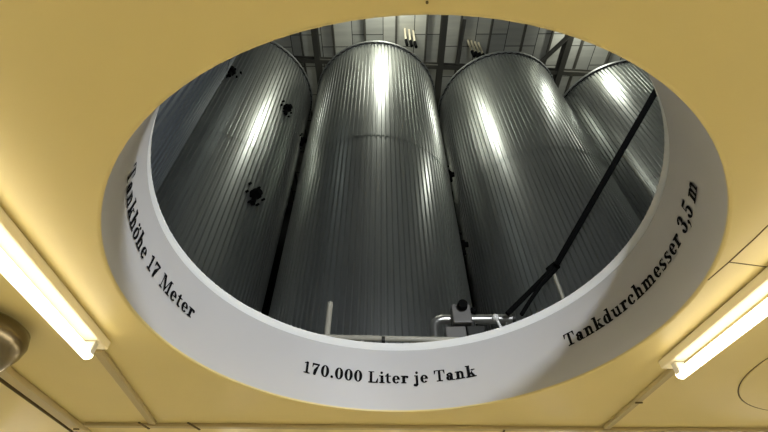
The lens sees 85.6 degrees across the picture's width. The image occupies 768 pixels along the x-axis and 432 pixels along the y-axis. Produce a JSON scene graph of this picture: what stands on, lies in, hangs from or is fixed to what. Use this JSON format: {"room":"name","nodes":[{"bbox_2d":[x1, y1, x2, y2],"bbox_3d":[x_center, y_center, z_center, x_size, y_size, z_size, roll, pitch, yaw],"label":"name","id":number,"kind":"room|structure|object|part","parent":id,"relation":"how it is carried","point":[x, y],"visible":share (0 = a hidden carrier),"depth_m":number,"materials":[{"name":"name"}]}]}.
{"room":"brewery tank room","nodes":[
{"label":"brewery tank room","id":0,"kind":"room"},
{"bbox_2d":[311,28,322,84],"bbox_3d":[-2.010,-5.981,11.378,0.170,0.300,15.500,0,-45,0],"label":"roof beam","id":1,"kind":"structure","parent":0,"point":[314,32],"depth_m":12.34,"materials":[{"name":"grey metal"}]},
{"bbox_2d":[261,202,477,325],"bbox_3d":[0.017,3.460,13.560,26.000,11.500,0.001,0,-45,0],"label":"wall","id":2,"kind":"structure","parent":0,"point":[273,276],"depth_m":15.27,"materials":[{"name":"black"}]},
{"bbox_2d":[0,0,767,431],"bbox_3d":[0.004,0.713,2.123,12.000,0.013,12.400,0,-45,0],"label":"ceiling","id":3,"kind":"structure","parent":0,"point":[78,78],"depth_m":1.24,"materials":[{"name":"yellow paint"}]},
{"bbox_2d":[0,312,30,371],"bbox_3d":[-1.773,0.535,1.788,0.392,0.200,0.392,0,-45,0],"label":"ceiling lamp","id":4,"kind":"object","parent":3,"relation":"attached to","point":[14,338],"visible":1,"depth_m":1.78,"materials":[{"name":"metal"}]},
{"bbox_2d":[0,367,91,431],"bbox_3d":[-2.052,1.114,2.474,0.135,0.036,1.558,2,-45,-2],"label":"duct","id":5,"kind":"object","parent":3,"relation":"attached to","point":[9,377],"visible":1,"depth_m":2.43,"materials":[{"name":"beige paint"}]},
{"bbox_2d":[0,206,110,359],"bbox_3d":[-1.303,0.097,1.411,0.072,0.119,1.558,2,-45,-3],"label":"tube light","id":6,"kind":"object","parent":3,"relation":"attached to","point":[13,242],"visible":1,"depth_m":1.59,"materials":[{"name":"beige plastic"}]},
{"bbox_2d":[94,349,156,424],"bbox_3d":[-1.462,1.008,2.382,0.045,0.022,1.003,5,-45,-5],"label":"duct","id":7,"kind":"object","parent":3,"relation":"attached to","point":[103,357],"visible":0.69,"depth_m":2.30,"materials":[{"name":"beige paint"}]},
{"bbox_2d":[101,72,727,409],"bbox_3d":[0.105,0.220,1.976,2.586,0.475,2.586,0,-45,0],"label":"opening collar","id":8,"kind":"structure","parent":3,"relation":"attached to","point":[243,344],"depth_m":2.29,"materials":[{"name":"white paint"}]},
{"bbox_2d":[127,162,194,317],"bbox_3d":[-1.043,0.168,1.909,0.104,0.099,0.980,3,-45,-3],"label":"inscription","id":9,"kind":"object","parent":8,"relation":"attached to","point":[130,210],"visible":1,"depth_m":1.88,"materials":[{"name":"black paint"}]},
{"bbox_2d":[304,361,476,385],"bbox_3d":[0.041,1.049,2.746,1.121,0.103,0.139,2,-45,-2],"label":"inscription","id":10,"kind":"object","parent":8,"relation":"attached to","point":[387,376],"visible":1,"depth_m":2.77,"materials":[{"name":"black paint"}]},
{"bbox_2d":[563,182,696,345],"bbox_3d":[1.217,0.312,2.039,0.169,0.098,1.230,4,-45,-4],"label":"inscription","id":11,"kind":"object","parent":8,"relation":"attached to","point":[623,302],"visible":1,"depth_m":2.07,"materials":[{"name":"black paint"}]},
{"bbox_2d":[84,422,767,431],"bbox_3d":[0.614,1.452,2.827,5.188,0.028,0.148,2,-45,-2],"label":"duct","id":12,"kind":"object","parent":3,"relation":"attached to","point":[198,426],"visible":1,"depth_m":2.80,"materials":[{"name":"beige paint"}]},
{"bbox_2d":[603,369,674,428],"bbox_3d":[1.527,1.124,2.507,0.043,0.028,0.896,1,-45,-1],"label":"duct","id":13,"kind":"object","parent":3,"relation":"attached to","point":[668,373],"visible":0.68,"depth_m":2.45,"materials":[{"name":"beige paint"}]},
{"bbox_2d":[659,267,767,378],"bbox_3d":[1.514,0.256,1.582,0.072,0.119,1.544,3,-45,-3],"label":"tube light","id":14,"kind":"object","parent":3,"relation":"attached to","point":[756,289],"visible":1,"depth_m":1.81,"materials":[{"name":"beige plastic"}]},
{"bbox_2d":[708,225,767,279],"bbox_3d":[1.337,-0.013,1.401,0.018,0.002,0.764,3,-45,-3],"label":"seam","id":15,"kind":"structure","parent":3,"relation":"attached to","point":[767,225],"depth_m":1.54,"materials":[{"name":"brown"}]},
{"bbox_2d":[729,262,766,266],"bbox_3d":[1.760,0.215,1.628,0.887,0.002,0.016,4,-45,-5],"label":"seam","id":16,"kind":"structure","parent":3,"relation":"attached to","point":[729,262],"depth_m":1.60,"materials":[{"name":"brown"}]},
{"bbox_2d":[737,358,767,409],"bbox_3d":[2.664,0.777,2.187,1.376,0.004,1.376,0,-45,0],"label":"ceiling hatch","id":17,"kind":"object","parent":3,"relation":"attached to","point":[753,390],"visible":1,"depth_m":2.39,"materials":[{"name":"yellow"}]},
{"bbox_2d":[435,15,448,110],"bbox_3d":[1.714,-5.999,11.378,0.170,0.300,15.500,0,-45,0],"label":"roof beam","id":18,"kind":"structure","parent":0,"point":[444,18],"depth_m":12.43,"materials":[{"name":"grey metal"}]},
{"bbox_2d":[293,55,592,75],"bbox_3d":[-0.023,-4.662,12.666,22.033,0.220,0.120,2,-45,-2],"label":"girder","id":19,"kind":"object","parent":18,"relation":"attached to","point":[301,59],"visible":0.02,"depth_m":12.74,"materials":[{"name":"grey metal"}]},
{"bbox_2d":[455,19,466,64],"bbox_3d":[2.268,-5.149,12.293,0.140,0.429,1.236,3,-45,-3],"label":"brace","id":20,"kind":"object","parent":19,"relation":"attached to","point":[463,22],"visible":1,"depth_m":12.24,"materials":[{"name":"grey metal"}]},
{"bbox_2d":[274,15,624,202],"bbox_3d":[-0.037,-7.514,10.784,26.000,0.001,19.500,0,-45,0],"label":"ceiling","id":21,"kind":"structure","parent":0,"point":[506,35],"depth_m":12.87,"materials":[{"name":"grey metal"}]},
{"bbox_2d":[299,32,312,117],"bbox_3d":[-2.543,-6.387,11.790,0.055,0.100,15.500,0,-45,0],"label":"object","id":22,"kind":"structure","parent":21,"relation":"attached to","point":[300,33],"depth_m":12.96,"materials":[{"name":"grey metal"}]},
{"bbox_2d":[331,24,335,55],"bbox_3d":[-1.548,-6.391,11.790,0.055,0.100,15.500,0,-45,0],"label":"roof beam","id":23,"kind":"structure","parent":21,"relation":"attached to","point":[332,25],"depth_m":12.71,"materials":[{"name":"grey metal"}]},
{"bbox_2d":[364,19,365,40],"bbox_3d":[-0.579,-6.396,11.790,0.055,0.100,15.500,0,-45,0],"label":"roof beam","id":24,"kind":"structure","parent":21,"relation":"attached to","point":[364,19],"depth_m":12.50,"materials":[{"name":"grey metal"}]},
{"bbox_2d":[395,16,396,43],"bbox_3d":[0.364,-6.401,11.790,0.055,0.100,15.500,0,-45,0],"label":"roof beam","id":25,"kind":"structure","parent":21,"relation":"attached to","point":[395,16],"depth_m":12.51,"materials":[{"name":"grey metal"}]},
{"bbox_2d":[404,28,417,47],"bbox_3d":[0.774,-5.244,12.211,0.374,1.173,0.092,9,-46,-9],"label":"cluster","id":26,"kind":"object","parent":21,"relation":"attached to","point":[413,32],"visible":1,"depth_m":12.06,"materials":[{"name":"beige"}]},
{"bbox_2d":[424,15,428,61],"bbox_3d":[1.288,-6.405,11.790,0.055,0.100,15.500,0,-45,0],"label":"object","id":27,"kind":"structure","parent":21,"relation":"attached to","point":[427,17],"depth_m":12.67,"materials":[{"name":"grey metal"}]},
{"bbox_2d":[445,16,462,154],"bbox_3d":[2.308,-6.410,11.790,0.055,0.100,15.500,0,-45,0],"label":"roof beam","id":28,"kind":"structure","parent":21,"relation":"attached to","point":[461,16],"depth_m":12.56,"materials":[{"name":"grey metal"}]},
{"bbox_2d":[467,39,484,57],"bbox_3d":[2.778,-5.001,12.461,0.463,1.173,0.092,10,-46,-10],"label":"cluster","id":29,"kind":"object","parent":21,"relation":"attached to","point":[474,53],"visible":0.84,"depth_m":12.39,"materials":[{"name":"beige"}]},
{"bbox_2d":[486,19,493,53],"bbox_3d":[3.239,-6.415,11.790,0.055,0.100,15.500,0,-45,0],"label":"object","id":30,"kind":"structure","parent":21,"relation":"attached to","point":[492,20],"depth_m":12.65,"materials":[{"name":"grey metal"}]},
{"bbox_2d":[519,24,527,51],"bbox_3d":[4.266,-6.420,11.790,0.055,0.100,15.500,0,-45,0],"label":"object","id":31,"kind":"structure","parent":21,"relation":"attached to","point":[525,26],"depth_m":12.71,"materials":[{"name":"grey metal"}]},
{"bbox_2d":[543,31,554,64],"bbox_3d":[5.133,-6.424,11.790,0.055,0.100,15.500,0,-45,0],"label":"roof beam","id":32,"kind":"structure","parent":21,"relation":"attached to","point":[552,32],"depth_m":12.81,"materials":[{"name":"grey metal"}]},
{"bbox_2d":[564,40,583,93],"bbox_3d":[6.133,-6.429,11.790,0.055,0.100,15.500,0,-45,0],"label":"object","id":33,"kind":"structure","parent":21,"relation":"attached to","point":[582,41],"depth_m":13.25,"materials":[{"name":"grey metal"}]},
{"bbox_2d":[604,51,611,64],"bbox_3d":[7.109,-6.434,11.790,0.055,0.100,15.500,0,-45,0],"label":"roof beam","id":34,"kind":"structure","parent":21,"relation":"attached to","point":[609,52],"depth_m":13.16,"materials":[{"name":"grey metal"}]},
{"bbox_2d":[552,35,573,87],"bbox_3d":[5.420,-6.017,11.378,0.170,0.300,15.500,0,-45,0],"label":"roof beam","id":35,"kind":"structure","parent":0,"point":[565,49],"depth_m":12.58,"materials":[{"name":"grey metal"}]},
{"bbox_2d":[540,35,570,62],"bbox_3d":[4.926,-4.825,12.415,0.140,0.133,1.460,29,-52,-26],"label":"brace","id":36,"kind":"object","parent":35,"relation":"attached to","point":[561,42],"visible":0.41,"depth_m":12.24,"materials":[{"name":"grey metal"}]},
{"label":"floor","id":37,"kind":"structure","parent":0,"visible":0},
{"bbox_2d":[151,55,236,193],"bbox_3d":[-4.248,-2.966,6.395,3.600,10.390,3.600,0,-45,0],"label":"storage tank","id":38,"kind":"object","parent":37,"relation":"on","point":[178,115],"visible":0.12,"depth_m":5.22,"materials":[{"name":"grey metal"}]},
{"bbox_2d":[155,41,312,312],"bbox_3d":[-3.899,-0.311,9.026,3.694,10.390,3.662,0,-45,0],"label":"storage tank","id":39,"kind":"object","parent":37,"relation":"on","point":[224,198],"visible":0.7,"depth_m":7.96,"materials":[{"name":"metal"}]},
{"bbox_2d":[268,41,475,342],"bbox_3d":[-0.174,-0.126,9.227,3.694,10.390,3.600,0,-45,0],"label":"storage tank","id":40,"kind":"object","parent":37,"relation":"on","point":[373,233],"visible":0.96,"depth_m":7.06,"materials":[{"name":"metal"}]},
{"bbox_2d":[321,301,459,342],"bbox_3d":[0.101,1.214,3.926,1.572,0.970,0.126,0,-45,0],"label":"guard rail","id":41,"kind":"object","parent":37,"relation":"on","point":[383,339],"visible":0.42,"depth_m":3.92,"materials":[{"name":"beige"}]},
{"bbox_3d":[-0.554,1.242,3.950,0.060,0.970,0.058,0,-45,0],"label":"post","id":42,"kind":"part","parent":41,"relation":"part of","materials":[{"name":"beige"}]},
{"bbox_3d":[0.101,1.166,3.938,1.572,0.099,0.054,0,-45,0],"label":"rail","id":43,"kind":"part","parent":41,"relation":"part of","materials":[{"name":"beige"}]},
{"bbox_2d":[429,299,515,336],"bbox_3d":[0.897,1.252,3.954,0.878,0.950,0.270,0,-45,0],"label":"pipe","id":44,"kind":"object","parent":37,"relation":"on","point":[460,318],"visible":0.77,"depth_m":4.16,"materials":[{"name":"silver metal"}]},
{"bbox_3d":[0.789,0.904,4.178,0.104,0.104,0.090,0,-45,0],"label":"knob","id":45,"kind":"part","parent":44,"relation":"part of","materials":[{"name":"black plastic"}]},
{"bbox_2d":[491,314,501,327],"bbox_3d":[1.065,1.167,3.677,0.108,0.676,0.079,0,-45,0],"label":"sensor","id":46,"kind":"object","parent":37,"relation":"on","point":[495,317],"visible":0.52,"depth_m":3.86,"materials":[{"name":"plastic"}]},
{"bbox_2d":[438,51,640,330],"bbox_3d":[3.486,0.071,9.439,3.600,10.390,3.600,0,-45,0],"label":"storage tank","id":47,"kind":"object","parent":37,"relation":"on","point":[526,170],"visible":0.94,"depth_m":8.18,"materials":[{"name":"metal"}]},
{"bbox_2d":[546,262,564,299],"bbox_3d":[1.837,1.015,4.054,0.149,1.420,0.092,-17,-48,16],"label":"support stand","id":48,"kind":"object","parent":37,"relation":"on","point":[557,283],"visible":0.24,"depth_m":4.39,"materials":[{"name":"beige"}]},
{"bbox_2d":[505,265,554,315],"bbox_3d":[1.514,0.760,4.268,0.621,0.542,0.057,-7,-46,7],"label":"hose","id":49,"kind":"object","parent":48,"relation":"hanging from","point":[533,287],"visible":0.88,"depth_m":4.22,"materials":[{"name":"black rubber"}]},
{"bbox_2d":[520,268,557,315],"bbox_3d":[1.572,0.759,4.202,0.497,0.516,0.050,-8,-46,8],"label":"hose","id":50,"kind":"object","parent":48,"relation":"attached to","point":[554,270],"visible":1,"depth_m":4.19,"materials":[{"name":"black rubber"}]},
{"bbox_2d":[554,89,656,264],"bbox_3d":[3.105,-1.846,4.240,0.064,3.095,4.458,26,-51,-24],"label":"strut","id":51,"kind":"object","parent":48,"relation":"attached to","point":[653,95],"visible":0.52,"depth_m":4.33,"materials":[{"name":"black metal"}]},
{"bbox_2d":[563,60,663,221],"bbox_3d":[7.124,0.235,9.619,3.600,10.390,3.600,0,-45,0],"label":"storage tank","id":52,"kind":"object","parent":37,"relation":"on","point":[607,100],"visible":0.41,"depth_m":10.48,"materials":[{"name":"metal"}]}
]}

